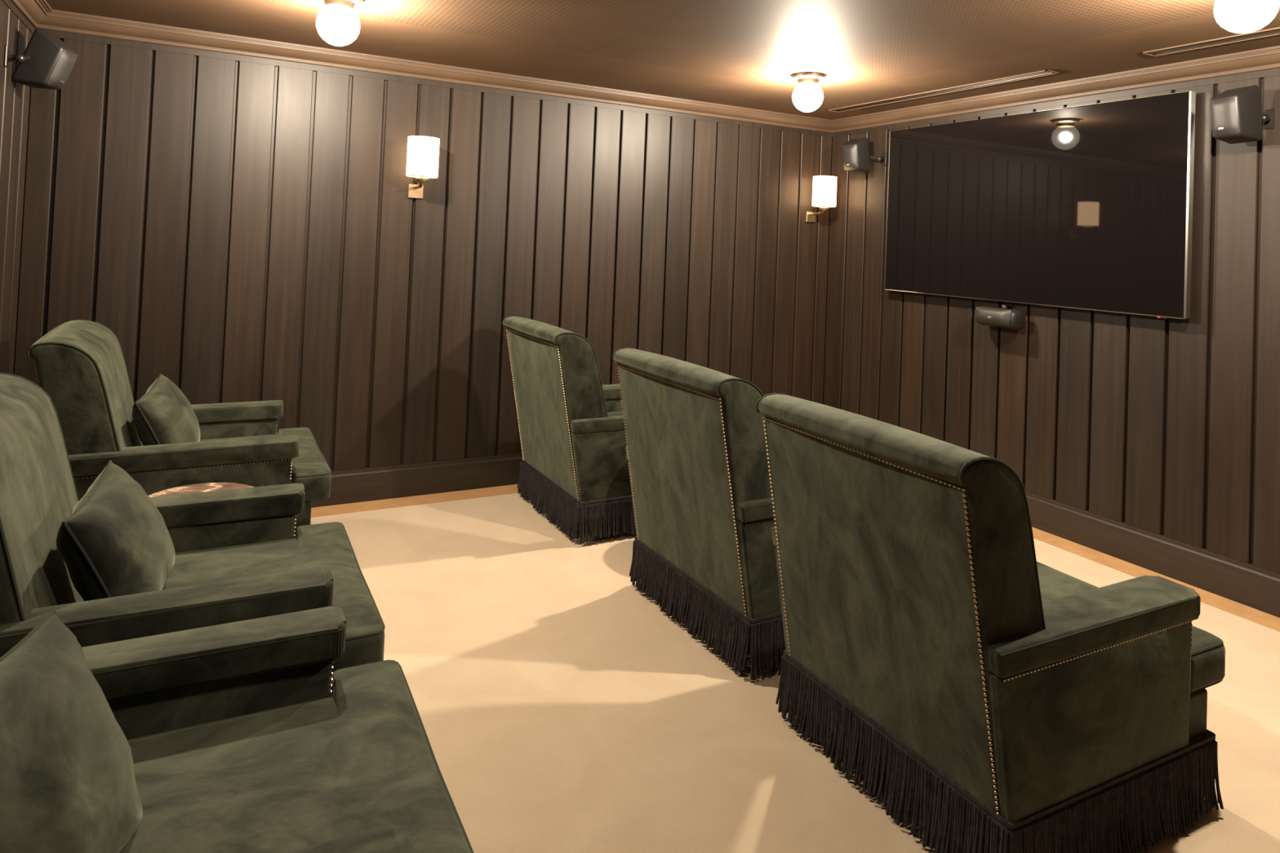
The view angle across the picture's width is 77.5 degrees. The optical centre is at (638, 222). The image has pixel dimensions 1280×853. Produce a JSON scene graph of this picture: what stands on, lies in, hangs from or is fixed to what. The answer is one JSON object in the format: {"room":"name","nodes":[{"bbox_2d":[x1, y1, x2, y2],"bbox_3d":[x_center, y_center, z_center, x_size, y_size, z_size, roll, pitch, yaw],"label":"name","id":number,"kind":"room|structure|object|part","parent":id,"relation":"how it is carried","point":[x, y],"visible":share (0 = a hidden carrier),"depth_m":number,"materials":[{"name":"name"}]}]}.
{"room":"home theater","nodes":[
{"label":"home theater","id":0,"kind":"room"},
{"bbox_2d":[0,0,35,374],"bbox_3d":[-1.676,0.226,1.465,0.084,2.380,4.750,3,-2,-28],"label":"wall","id":1,"kind":"structure","parent":0,"point":[16,31],"depth_m":3.34,"materials":[{"name":"brown wood"}]},
{"bbox_2d":[10,0,52,27],"bbox_3d":[-1.568,-0.920,1.525,0.084,0.081,4.770,3,-2,-28],"label":"trim","id":2,"kind":"structure","parent":1,"relation":"attached to","point":[34,11],"depth_m":3.42,"materials":[{"name":"brown wood"}]},
{"bbox_2d":[4,28,77,89],"bbox_3d":[-2.462,-0.683,3.269,0.189,0.232,0.290,3,-1,-9],"label":"wall speaker","id":3,"kind":"object","parent":1,"relation":"attached to","point":[46,62],"visible":1,"depth_m":3.28,"materials":[{"name":"black plastic"}]},
{"bbox_3d":[-2.486,-0.654,3.137,0.008,0.084,0.040,3,-2,-28],"label":"mounting plate","id":4,"kind":"part","parent":3,"relation":"part of","materials":[{"name":"grey metal"}]},
{"bbox_2d":[47,49,77,88],"bbox_3d":[-2.412,-0.643,3.347,0.062,0.148,0.113,3,-1,-9],"label":"grille","id":5,"kind":"object","parent":3,"relation":"attached to","point":[60,63],"depth_m":3.31,"materials":[{"name":"silver metal"}]},
{"bbox_2d":[13,27,832,471],"bbox_3d":[-0.719,0.342,4.726,4.716,2.380,0.084,3,-2,-28],"label":"wall","id":6,"kind":"structure","parent":0,"point":[242,228],"depth_m":4.34,"materials":[{"name":"brown wood"}]},
{"bbox_2d":[311,484,518,517],"bbox_3d":[-0.709,1.539,4.590,4.692,0.023,0.145,3,-2,-28],"label":"trim","id":7,"kind":"structure","parent":6,"relation":"attached to","point":[509,489],"depth_m":4.30,"materials":[{"name":"brown wood"}]},
{"bbox_2d":[311,453,522,507],"bbox_3d":[-0.746,1.442,4.667,4.716,0.177,0.029,3,-2,-28],"label":"baseboard","id":8,"kind":"structure","parent":6,"relation":"attached to","point":[391,482],"depth_m":4.41,"materials":[{"name":"brown wood"}]},
{"bbox_2d":[405,135,439,198],"bbox_3d":[-1.175,-0.295,4.306,0.170,0.320,0.230,3,-2,-28],"label":"wall sconce","id":9,"kind":"object","parent":6,"relation":"attached to","point":[423,152],"visible":1,"depth_m":4.22,"materials":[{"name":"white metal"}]},
{"bbox_3d":[-1.187,-0.225,4.321,0.068,0.076,0.167,3,-2,-28],"label":"arm","id":10,"kind":"part","parent":9,"relation":"part of","materials":[{"name":"brown metal"}]},
{"bbox_3d":[-1.158,-0.351,4.281,0.165,0.208,0.165,3,-2,-28],"label":"lamp shade","id":11,"kind":"part","parent":9,"relation":"part of","materials":[{"name":"white fabric"}]},
{"bbox_2d":[35,9,832,133],"bbox_3d":[-0.638,-0.808,4.691,4.736,0.081,0.084,3,-2,-28],"label":"trim","id":12,"kind":"structure","parent":6,"relation":"attached to","point":[55,20],"depth_m":4.31,"materials":[{"name":"brown wood"}]},
{"bbox_2d":[805,175,836,222],"bbox_3d":[1.288,-0.164,5.638,0.170,0.320,0.230,3,-2,-28],"label":"wall sconce","id":13,"kind":"object","parent":6,"relation":"attached to","point":[824,187],"visible":1,"depth_m":5.55,"materials":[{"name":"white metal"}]},
{"bbox_3d":[1.276,-0.093,5.653,0.068,0.076,0.167,3,-2,-28],"label":"arm","id":14,"kind":"part","parent":13,"relation":"part of","materials":[{"name":"brown metal"}]},
{"bbox_3d":[1.305,-0.220,5.613,0.165,0.208,0.165,3,-2,-28],"label":"lamp shade","id":15,"kind":"part","parent":13,"relation":"part of","materials":[{"name":"white fabric"}]},
{"bbox_2d":[45,0,1279,119],"bbox_3d":[0.479,-0.880,2.632,4.716,0.060,4.750,3,-2,-28],"label":"ceiling","id":16,"kind":"structure","parent":0,"point":[739,53],"depth_m":3.58,"materials":[{"name":"brown paint"}]},
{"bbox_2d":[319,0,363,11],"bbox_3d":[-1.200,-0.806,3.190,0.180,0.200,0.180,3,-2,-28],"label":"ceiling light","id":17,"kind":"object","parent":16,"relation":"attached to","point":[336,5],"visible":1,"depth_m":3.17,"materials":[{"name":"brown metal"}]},
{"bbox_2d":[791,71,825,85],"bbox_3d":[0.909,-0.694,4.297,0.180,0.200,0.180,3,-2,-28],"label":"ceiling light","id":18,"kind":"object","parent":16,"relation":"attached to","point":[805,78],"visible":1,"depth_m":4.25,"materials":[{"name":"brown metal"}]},
{"bbox_2d":[826,69,1059,112],"bbox_3d":[1.680,-0.750,4.665,0.100,0.006,1.595,3,-2,-28],"label":"ceiling vent","id":19,"kind":"object","parent":16,"relation":"in","point":[1044,73],"visible":1,"depth_m":4.51,"materials":[{"name":"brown metal"}]},
{"bbox_2d":[1139,26,1279,57],"bbox_3d":[2.628,-0.753,2.913,0.100,0.006,1.500,3,-2,-28],"label":"ceiling vent","id":20,"kind":"object","parent":16,"relation":"in","point":[1275,31],"visible":1,"depth_m":3.33,"materials":[{"name":"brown metal"}]},
{"bbox_2d":[310,492,1279,852],"bbox_3d":[0.380,1.557,2.575,4.716,0.060,4.750,3,-2,-28],"label":"floor","id":21,"kind":"structure","parent":0,"point":[560,708],"depth_m":2.48,"materials":[{"name":"beige carpet"}]},
{"bbox_2d":[26,319,331,537],"bbox_3d":[-1.903,0.944,3.380,1.044,1.008,0.891,3,-2,-28],"label":"armchair","id":22,"kind":"object","parent":21,"relation":"on","point":[81,365],"visible":0.34,"depth_m":3.04,"materials":[{"name":"green fabric"}]},
{"bbox_3d":[-2.196,0.845,3.219,0.367,0.843,0.756,3,-2,-28],"label":"backrest","id":23,"kind":"part","parent":22,"relation":"part of","materials":[{"name":"green fabric"}]},
{"bbox_2d":[132,373,200,445],"bbox_3d":[-1.913,0.821,3.238,0.233,0.367,0.375,3,-1,-23],"label":"throw pillow","id":24,"kind":"object","parent":22,"relation":"on","point":[164,415],"visible":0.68,"depth_m":3.14,"materials":[{"name":"green fabric"}]},
{"bbox_3d":[-1.720,0.927,3.003,0.748,0.008,0.003,3,-2,-29],"label":"nailhead trim","id":25,"kind":"part","parent":22,"relation":"part of","materials":[{"name":"gold metal"}]},
{"bbox_3d":[-1.755,1.102,3.040,0.770,0.367,0.095,3,-2,-28],"label":"panel","id":26,"kind":"part","parent":22,"relation":"part of","materials":[{"name":"green fabric"}]},
{"bbox_3d":[-1.739,0.886,3.048,0.809,0.072,0.113,3,-2,-28],"label":"armrest","id":27,"kind":"part","parent":22,"relation":"part of","materials":[{"name":"green fabric"}]},
{"bbox_3d":[-2.091,0.886,3.695,0.809,0.072,0.113,3,-2,-28],"label":"armrest","id":28,"kind":"part","parent":22,"relation":"part of","materials":[{"name":"green fabric"}]},
{"bbox_3d":[-2.106,1.103,3.686,0.770,0.367,0.095,3,-2,-28],"label":"panel","id":29,"kind":"part","parent":22,"relation":"part of","materials":[{"name":"green fabric"}]},
{"bbox_2d":[200,427,331,501],"bbox_3d":[-1.763,1.047,3.454,0.715,0.139,0.844,3,-2,-28],"label":"seat cushion","id":30,"kind":"object","parent":22,"relation":"on","point":[310,468],"depth_m":3.24,"materials":[{"name":"green fabric"}]},
{"bbox_3d":[-1.871,1.198,3.395,0.794,0.183,0.836,3,-2,-28],"label":"frame","id":31,"kind":"part","parent":22,"relation":"part of","materials":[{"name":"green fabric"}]},
{"bbox_2d":[0,373,385,696],"bbox_3d":[-1.278,0.940,2.117,1.044,1.008,0.891,3,-2,-28],"label":"armchair","id":32,"kind":"object","parent":21,"relation":"on","point":[238,557],"visible":0.23,"depth_m":1.96,"materials":[{"name":"green fabric"}]},
{"bbox_3d":[-1.572,0.841,1.961,0.367,0.843,0.756,3,-2,-28],"label":"backrest","id":33,"kind":"part","parent":32,"relation":"part of","materials":[{"name":"green fabric"}]},
{"bbox_2d":[56,460,175,601],"bbox_3d":[-1.302,0.817,2.006,0.222,0.362,0.382,3,-1,-22],"label":"throw pillow","id":34,"kind":"object","parent":32,"relation":"on","point":[114,541],"visible":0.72,"depth_m":1.91,"materials":[{"name":"green fabric"}]},
{"bbox_3d":[-1.118,0.881,1.783,0.809,0.072,0.113,3,-2,-28],"label":"armrest","id":35,"kind":"part","parent":32,"relation":"part of","materials":[{"name":"green fabric"}]},
{"bbox_3d":[-1.460,0.883,2.435,0.809,0.072,0.113,3,-2,-28],"label":"armrest","id":36,"kind":"part","parent":32,"relation":"part of","materials":[{"name":"green fabric"}]},
{"bbox_3d":[-1.475,1.099,2.426,0.770,0.367,0.095,3,-2,-28],"label":"panel","id":37,"kind":"part","parent":32,"relation":"part of","materials":[{"name":"green fabric"}]},
{"bbox_2d":[82,522,384,675],"bbox_3d":[-1.136,1.042,2.189,0.715,0.139,0.844,3,-2,-28],"label":"seat cushion","id":38,"kind":"object","parent":32,"relation":"on","point":[228,555],"depth_m":2.31,"materials":[{"name":"green fabric"}]},
{"bbox_2d":[147,482,253,497],"bbox_3d":[-1.524,1.204,2.747,0.396,0.500,0.396,3,-2,-28],"label":"side table","id":39,"kind":"object","parent":21,"relation":"on","point":[202,487],"visible":0.16,"depth_m":2.87,"materials":[{"name":"brown stone"}]},
{"bbox_2d":[81,606,474,852],"bbox_3d":[-0.832,0.938,1.260,1.044,1.008,0.891,3,-2,-27],"label":"armchair","id":40,"kind":"object","parent":21,"relation":"on","point":[237,737],"visible":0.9,"depth_m":1.50,"materials":[{"name":"green fabric"}]},
{"bbox_2d":[0,609,142,852],"bbox_3d":[-0.889,0.820,1.145,0.236,0.364,0.401,2,-1,-4],"label":"throw pillow","id":41,"kind":"object","parent":40,"relation":"on","point":[68,784],"visible":0.95,"depth_m":1.16,"materials":[{"name":"green fabric"}]},
{"bbox_3d":[-1.012,0.881,1.580,0.809,0.072,0.113,3,-2,-27],"label":"armrest","id":42,"kind":"part","parent":40,"relation":"part of","materials":[{"name":"green fabric"}]},
{"bbox_3d":[-1.027,1.098,1.571,0.770,0.367,0.095,3,-2,-27],"label":"panel","id":43,"kind":"part","parent":40,"relation":"part of","materials":[{"name":"green fabric"}]},
{"bbox_2d":[118,661,471,852],"bbox_3d":[-0.690,1.041,1.331,0.715,0.139,0.844,3,-2,-27],"label":"seat cushion","id":44,"kind":"object","parent":40,"relation":"on","point":[294,766],"depth_m":1.43,"materials":[{"name":"green fabric"}]},
{"bbox_3d":[-0.664,1.101,1.710,0.003,0.325,0.008,3,-2,-27],"label":"nailhead trim","id":45,"kind":"part","parent":40,"relation":"part of","materials":[{"name":"gold metal"}]},
{"bbox_3d":[-0.675,0.879,0.925,0.809,0.072,0.113,3,-2,-27],"label":"armrest","id":46,"kind":"part","parent":40,"relation":"part of","materials":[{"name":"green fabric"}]},
{"bbox_2d":[502,315,635,543],"bbox_3d":[-0.135,1.038,4.321,1.062,1.008,0.862,3,-2,-29],"label":"armchair","id":47,"kind":"object","parent":21,"relation":"on","point":[572,433],"visible":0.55,"depth_m":3.88,"materials":[{"name":"green fabric"}]},
{"bbox_3d":[-0.690,0.955,4.437,0.140,0.741,0.008,3,-2,-31],"label":"nailhead trim","id":48,"kind":"part","parent":47,"relation":"part of","materials":[{"name":"gold metal"}]},
{"bbox_3d":[-0.558,0.586,4.089,0.004,0.008,0.716,3,-2,-29],"label":"nailhead trim","id":49,"kind":"part","parent":47,"relation":"part of","materials":[{"name":"gold metal"}]},
{"bbox_3d":[-0.435,0.939,4.156,0.367,0.843,0.756,3,-2,-29],"label":"backrest","id":50,"kind":"part","parent":47,"relation":"part of","materials":[{"name":"green fabric"}]},
{"bbox_3d":[-0.337,0.955,3.790,0.140,0.741,0.008,3,-1,-27],"label":"nailhead trim","id":51,"kind":"part","parent":47,"relation":"part of","materials":[{"name":"gold metal"}]},
{"bbox_3d":[-0.330,0.984,4.605,0.781,0.063,0.136,3,-2,-29],"label":"armrest","id":52,"kind":"part","parent":47,"relation":"part of","materials":[{"name":"green fabric"}]},
{"bbox_3d":[-0.345,1.196,4.596,0.744,0.367,0.118,3,-2,-29],"label":"panel","id":53,"kind":"part","parent":47,"relation":"part of","materials":[{"name":"green fabric"}]},
{"bbox_3d":[-0.001,0.983,4.002,0.781,0.063,0.136,3,-2,-29],"label":"armrest","id":54,"kind":"part","parent":47,"relation":"part of","materials":[{"name":"green fabric"}]},
{"bbox_3d":[0.023,1.020,3.946,0.722,0.008,0.002,3,-2,-29],"label":"nailhead trim","id":55,"kind":"part","parent":47,"relation":"part of","materials":[{"name":"gold metal"}]},
{"bbox_3d":[-0.017,1.196,3.994,0.744,0.367,0.118,3,-2,-29],"label":"panel","id":56,"kind":"part","parent":47,"relation":"part of","materials":[{"name":"green fabric"}]},
{"bbox_2d":[612,347,786,679],"bbox_3d":[0.511,1.038,3.203,1.062,1.008,0.862,3,-2,-29],"label":"armchair","id":57,"kind":"object","parent":21,"relation":"on","point":[695,449],"visible":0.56,"depth_m":2.82,"materials":[{"name":"green fabric"}]},
{"bbox_3d":[0.313,0.984,3.485,0.781,0.063,0.136,3,-2,-29],"label":"armrest","id":58,"kind":"part","parent":57,"relation":"part of","materials":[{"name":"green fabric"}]},
{"bbox_3d":[-0.046,0.955,3.313,0.140,0.741,0.008,3,-2,-31],"label":"nailhead trim","id":59,"kind":"part","parent":57,"relation":"part of","materials":[{"name":"gold metal"}]},
{"bbox_3d":[0.297,1.196,3.476,0.744,0.367,0.118,3,-2,-29],"label":"panel","id":60,"kind":"part","parent":57,"relation":"part of","materials":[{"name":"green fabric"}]},
{"bbox_3d":[0.090,0.586,2.967,0.004,0.008,0.716,3,-2,-29],"label":"nailhead trim","id":61,"kind":"part","parent":57,"relation":"part of","materials":[{"name":"gold metal"}]},
{"bbox_3d":[0.314,0.955,2.670,0.140,0.741,0.008,3,-2,-27],"label":"nailhead trim","id":62,"kind":"part","parent":57,"relation":"part of","materials":[{"name":"gold metal"}]},
{"bbox_3d":[0.648,0.983,2.886,0.781,0.063,0.136,3,-2,-29],"label":"armrest","id":63,"kind":"part","parent":57,"relation":"part of","materials":[{"name":"green fabric"}]},
{"bbox_3d":[0.632,1.196,2.877,0.744,0.367,0.118,3,-2,-29],"label":"panel","id":64,"kind":"part","parent":57,"relation":"part of","materials":[{"name":"green fabric"}]},
{"bbox_3d":[0.672,1.021,2.830,0.722,0.008,0.003,3,-2,-29],"label":"nailhead trim","id":65,"kind":"part","parent":57,"relation":"part of","materials":[{"name":"gold metal"}]},
{"bbox_2d":[755,392,1225,852],"bbox_3d":[0.970,1.035,2.288,1.062,1.008,0.862,3,-2,-27],"label":"armchair","id":66,"kind":"object","parent":21,"relation":"on","point":[921,615],"visible":1,"depth_m":1.95,"materials":[{"name":"green fabric"}]},
{"bbox_3d":[0.781,0.982,2.576,0.781,0.063,0.136,3,-2,-27],"label":"armrest","id":67,"kind":"part","parent":66,"relation":"part of","materials":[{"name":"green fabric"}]},
{"bbox_3d":[0.417,0.953,2.417,0.140,0.741,0.008,3,-2,-29],"label":"nailhead trim","id":68,"kind":"part","parent":66,"relation":"part of","materials":[{"name":"gold metal"}]},
{"bbox_3d":[0.766,1.194,2.567,0.744,0.367,0.118,3,-2,-27],"label":"panel","id":69,"kind":"part","parent":66,"relation":"part of","materials":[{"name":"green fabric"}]},
{"bbox_3d":[0.540,0.583,2.067,0.004,0.008,0.716,3,-2,-27],"label":"nailhead trim","id":70,"kind":"part","parent":66,"relation":"part of","materials":[{"name":"gold metal"}]},
{"bbox_3d":[0.665,0.936,2.130,0.367,0.843,0.756,3,-2,-27],"label":"backrest","id":71,"kind":"part","parent":66,"relation":"part of","materials":[{"name":"green fabric"}]},
{"bbox_3d":[0.755,0.952,1.762,0.140,0.741,0.008,3,-1,-25],"label":"nailhead trim","id":72,"kind":"part","parent":66,"relation":"part of","materials":[{"name":"gold metal"}]},
{"bbox_3d":[1.080,1.193,1.958,0.744,0.367,0.118,3,-2,-27],"label":"panel","id":73,"kind":"part","parent":66,"relation":"part of","materials":[{"name":"green fabric"}]},
{"bbox_3d":[1.096,0.980,1.966,0.781,0.063,0.136,3,-2,-27],"label":"armrest","id":74,"kind":"part","parent":66,"relation":"part of","materials":[{"name":"green fabric"}]},
{"bbox_3d":[1.118,1.017,1.910,0.722,0.008,0.003,3,-2,-27],"label":"nailhead trim","id":75,"kind":"part","parent":66,"relation":"part of","materials":[{"name":"gold metal"}]},
{"bbox_2d":[1036,561,1225,692],"bbox_3d":[1.110,1.170,2.359,0.733,0.139,0.784,3,-2,-27],"label":"seat cushion","id":76,"kind":"object","parent":66,"relation":"on","point":[1195,666],"depth_m":2.06,"materials":[{"name":"green fabric"}]},
{"bbox_3d":[1.437,1.195,2.082,0.003,0.325,0.008,3,-2,-27],"label":"nailhead trim","id":77,"kind":"part","parent":66,"relation":"part of","materials":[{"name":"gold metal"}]},
{"bbox_3d":[0.994,1.305,2.299,0.794,0.151,0.776,3,-2,-27],"label":"frame","id":78,"kind":"part","parent":66,"relation":"part of","materials":[{"name":"green fabric"}]},
{"bbox_2d":[823,67,1279,573],"bbox_3d":[2.534,0.451,3.742,0.084,2.380,4.750,3,-2,-28],"label":"wall","id":79,"kind":"structure","parent":0,"point":[1170,428],"depth_m":3.93,"materials":[{"name":"brown wood"}]},
{"bbox_2d":[842,137,886,173],"bbox_3d":[1.508,-0.455,5.393,0.244,0.234,0.209,3,-2,-28],"label":"wall speaker","id":80,"kind":"object","parent":79,"relation":"attached to","point":[855,152],"visible":1,"depth_m":5.34,"materials":[{"name":"black plastic"}]},
{"bbox_2d":[842,144,857,168],"bbox_3d":[1.409,-0.445,5.358,0.036,0.157,0.113,3,-2,-34],"label":"grille","id":81,"kind":"object","parent":80,"relation":"attached to","point":[849,151],"depth_m":5.34,"materials":[{"name":"silver metal"}]},
{"bbox_3d":[1.651,-0.427,5.374,0.008,0.084,0.040,3,-2,-28],"label":"mounting plate","id":82,"kind":"part","parent":80,"relation":"part of","materials":[{"name":"grey metal"}]},
{"bbox_2d":[973,302,1025,329],"bbox_3d":[2.009,0.505,4.447,0.172,0.152,0.286,3,-2,-28],"label":"wall speaker","id":83,"kind":"object","parent":79,"relation":"attached to","point":[1005,317],"visible":0.96,"depth_m":4.37,"materials":[{"name":"black plastic"}]},
{"bbox_2d":[973,306,1010,324],"bbox_3d":[1.947,0.513,4.413,0.032,0.077,0.223,3,-2,-28],"label":"grille","id":84,"kind":"object","parent":83,"relation":"attached to","point":[983,315],"depth_m":4.40,"materials":[{"name":"silver metal"}]},
{"bbox_3d":[2.083,0.475,4.486,0.008,0.084,0.040,3,-2,-28],"label":"mounting plate","id":85,"kind":"part","parent":83,"relation":"part of","materials":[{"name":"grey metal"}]},
{"bbox_2d":[884,90,1195,319],"bbox_3d":[2.095,-0.077,4.451,0.071,1.049,1.832,3,-2,-28],"label":"television","id":86,"kind":"object","parent":79,"relation":"attached to","point":[1088,206],"visible":1,"depth_m":4.21,"materials":[{"name":"black glass"}]},
{"bbox_2d":[831,45,1279,133],"bbox_3d":[2.520,-0.701,3.735,0.084,0.081,4.770,3,-2,-28],"label":"trim","id":87,"kind":"structure","parent":79,"relation":"attached to","point":[1268,58],"depth_m":4.12,"materials":[{"name":"brown wood"}]},
{"bbox_2d":[1025,490,1279,617],"bbox_3d":[2.457,1.550,3.698,0.029,0.177,4.750,3,-2,-28],"label":"baseboard","id":88,"kind":"structure","parent":79,"relation":"attached to","point":[1257,588],"depth_m":3.71,"materials":[{"name":"brown wood"}]},
{"bbox_2d":[1031,527,1279,631],"bbox_3d":[2.413,1.643,3.592,0.145,0.023,4.581,3,-2,-28],"label":"trim","id":89,"kind":"structure","parent":79,"relation":"attached to","point":[1266,620],"depth_m":3.71,"materials":[{"name":"brown wood"}]},
{"bbox_2d":[1209,84,1275,143],"bbox_3d":[2.577,-0.462,3.421,0.240,0.234,0.163,3,-2,-28],"label":"wall speaker","id":90,"kind":"object","parent":79,"relation":"attached to","point":[1236,117],"visible":1,"depth_m":3.35,"materials":[{"name":"black plastic"}]},
{"bbox_2d":[1209,96,1238,136],"bbox_3d":[2.480,-0.452,3.393,0.036,0.157,0.113,3,-1,-14],"label":"grille","id":91,"kind":"object","parent":90,"relation":"attached to","point":[1224,109],"depth_m":3.37,"materials":[{"name":"silver metal"}]},
{"bbox_3d":[2.705,-0.445,3.426,0.008,0.084,0.040,3,-2,-28],"label":"mounting plate","id":92,"kind":"part","parent":90,"relation":"part of","materials":[{"name":"grey metal"}]}
]}

